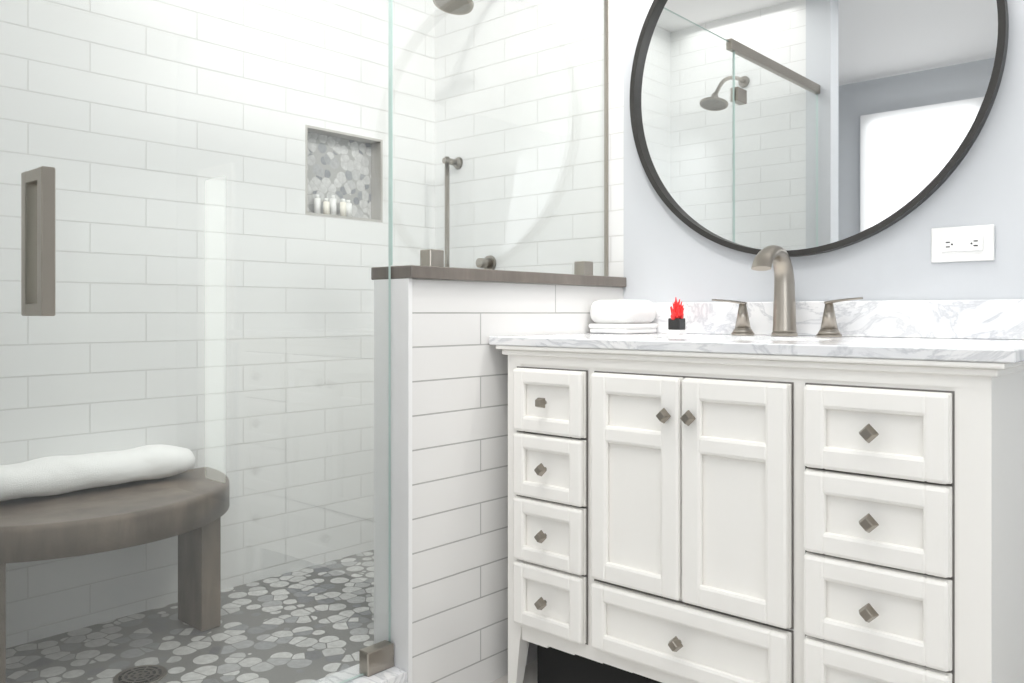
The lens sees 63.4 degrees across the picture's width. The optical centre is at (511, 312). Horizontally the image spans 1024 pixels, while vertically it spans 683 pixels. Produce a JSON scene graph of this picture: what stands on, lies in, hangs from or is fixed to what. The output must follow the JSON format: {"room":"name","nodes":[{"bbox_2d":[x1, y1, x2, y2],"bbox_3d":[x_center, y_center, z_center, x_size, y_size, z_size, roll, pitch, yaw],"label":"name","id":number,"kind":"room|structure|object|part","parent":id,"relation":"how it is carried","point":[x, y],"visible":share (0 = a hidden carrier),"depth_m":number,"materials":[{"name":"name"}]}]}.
{"room":"bathroom","nodes":[
{"label":"bathroom","id":0,"kind":"room"},
{"bbox_2d":[6,549,373,682],"bbox_3d":[-0.585,0.941,2.282,0.810,0.178,1.770,0,0,42],"label":"floor","id":1,"kind":"structure","parent":0,"point":[310,624],"depth_m":2.16,"materials":[{"name":"stone"}]},
{"bbox_2d":[0,467,228,682],"bbox_3d":[-1.038,0.658,2.063,0.420,0.386,0.840,0,0,42],"label":"shower bench","id":2,"kind":"object","parent":1,"relation":"on","point":[190,505],"visible":0.99,"depth_m":2.02,"materials":[{"name":"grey wood"}]},
{"bbox_2d":[0,444,194,501],"bbox_3d":[-1.146,0.413,2.150,0.143,0.096,0.685,0,0,42],"label":"towel","id":3,"kind":"object","parent":2,"relation":"on","point":[49,475],"visible":1,"depth_m":2.13,"materials":[{"name":"white fabric"}]},
{"bbox_2d":[113,665,166,682],"bbox_3d":[-0.872,0.850,1.945,0.116,0.004,0.116,0,0,42],"label":"floor drain","id":4,"kind":"object","parent":1,"relation":"on","point":[143,673],"visible":1,"depth_m":1.95,"materials":[{"name":"silver metal"}]},
{"bbox_2d":[21,0,607,682],"bbox_3d":[-0.282,-0.122,2.013,0.098,1.940,1.767,0,0,42],"label":"shower","id":5,"kind":"object","parent":1,"relation":"on","point":[38,184],"visible":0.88,"depth_m":1.44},
{"bbox_3d":[-0.579,-0.118,1.680,0.008,1.924,0.854,0,0,42],"label":"glass door","id":6,"kind":"part","parent":5,"relation":"part of","materials":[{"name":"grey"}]},
{"bbox_3d":[0.006,-0.598,2.337,0.008,0.965,0.894,0,0,42],"label":"glass","id":7,"kind":"part","parent":5,"relation":"part of","materials":[{"name":"grey"}]},
{"bbox_2d":[0,0,434,647],"bbox_3d":[-1.516,-0.245,1.920,0.100,2.570,3.550,0,0,42],"label":"wall","id":8,"kind":"structure","parent":0,"point":[204,305],"depth_m":2.52,"materials":[{"name":"tile"}]},
{"bbox_2d":[371,265,625,682],"bbox_3d":[0.007,0.464,2.337,0.152,1.153,0.900,0,0,42],"label":"wall","id":9,"kind":"structure","parent":0,"point":[449,386],"depth_m":2.06,"materials":[{"name":"tile"}]},
{"bbox_2d":[311,664,406,682],"bbox_3d":[-0.582,0.944,1.677,0.120,0.192,0.869,0,0,42],"label":"sill","id":10,"kind":"structure","parent":9,"relation":"attached to","point":[394,674],"depth_m":1.93,"materials":[{"name":"white stone"}]},
{"bbox_2d":[490,660,536,682],"bbox_3d":[0.241,1.000,0.421,2.900,0.060,3.450,0,0,42],"label":"floor","id":11,"kind":"structure","parent":0,"point":[530,675],"depth_m":2.21,"materials":[{"name":"tile"}]},
{"bbox_2d":[489,299,1023,682],"bbox_3d":[0.582,0.469,1.987,1.195,1.000,0.650,0,0,42],"label":"vanity","id":12,"kind":"object","parent":11,"relation":"on","point":[707,504],"visible":0.99,"depth_m":1.70,"materials":[{"name":"white paint"}]},
{"bbox_2d":[589,300,657,333],"bbox_3d":[0.334,0.011,2.491,0.146,0.099,0.175,0,0,42],"label":"towel","id":13,"kind":"object","parent":12,"relation":"on","point":[609,316],"visible":1,"depth_m":2.43,"materials":[{"name":"white fabric"}]},
{"bbox_2d":[667,297,685,333],"bbox_3d":[0.475,0.007,2.385,0.048,0.106,0.051,0,0,42],"label":"potted plant","id":14,"kind":"object","parent":12,"relation":"on","point":[676,323],"visible":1,"depth_m":2.38,"materials":[{"name":"red plant"}]},
{"bbox_2d":[712,245,862,336],"bbox_3d":[0.682,-0.058,2.148,0.408,0.236,0.183,0,0,42],"label":"faucet","id":15,"kind":"object","parent":12,"relation":"on","point":[784,303],"visible":1,"depth_m":2.16,"materials":[{"name":"silver metal"}]},
{"bbox_2d":[435,0,1023,339],"bbox_3d":[1.120,-0.245,2.016,3.910,2.570,0.100,0,0,42],"label":"wall","id":16,"kind":"structure","parent":0,"point":[519,84],"depth_m":2.69,"materials":[{"name":"tile"}]},
{"bbox_2d":[442,157,462,266],"bbox_3d":[-0.227,-0.223,3.098,0.048,0.733,0.074,0,0,42],"label":"rail","id":17,"kind":"object","parent":16,"relation":"attached to","point":[457,162],"visible":0.57,"depth_m":3.07,"materials":[{"name":"silver metal"}]},
{"bbox_2d":[433,0,473,14],"bbox_3d":[-0.106,-1.098,2.782,0.136,0.224,0.384,0,0,42],"label":"shower head","id":18,"kind":"object","parent":16,"relation":"attached to","point":[455,7],"visible":1,"depth_m":2.70},
{"bbox_2d":[476,255,495,269],"bbox_3d":[-0.099,-0.180,2.993,0.060,0.060,0.058,0,0,42],"label":"handle","id":19,"kind":"object","parent":16,"relation":"attached to","point":[489,262],"visible":0.89,"depth_m":2.98,"materials":[{"name":"silver metal"}]},
{"bbox_2d":[630,0,1008,256],"bbox_3d":[0.758,-0.665,2.249,1.024,1.024,0.030,0,0,42],"label":"round mirror","id":20,"kind":"object","parent":16,"relation":"attached to","point":[800,127],"visible":0.93,"depth_m":2.22,"materials":[{"name":"black mirror"}]},
{"bbox_2d":[651,299,1023,339],"bbox_3d":[0.792,0.015,2.223,1.195,0.092,0.020,0,0,42],"label":"backsplash","id":21,"kind":"structure","parent":16,"relation":"attached to","point":[961,319],"depth_m":2.08,"materials":[{"name":"stone"}]},
{"bbox_2d":[931,224,993,262],"bbox_3d":[1.075,-0.165,1.981,0.136,0.084,0.008,0,0,42],"label":"outlet plate","id":22,"kind":"object","parent":16,"relation":"attached to","point":[963,243],"visible":1,"depth_m":1.98,"materials":[{"name":"white plastic"}]}
]}

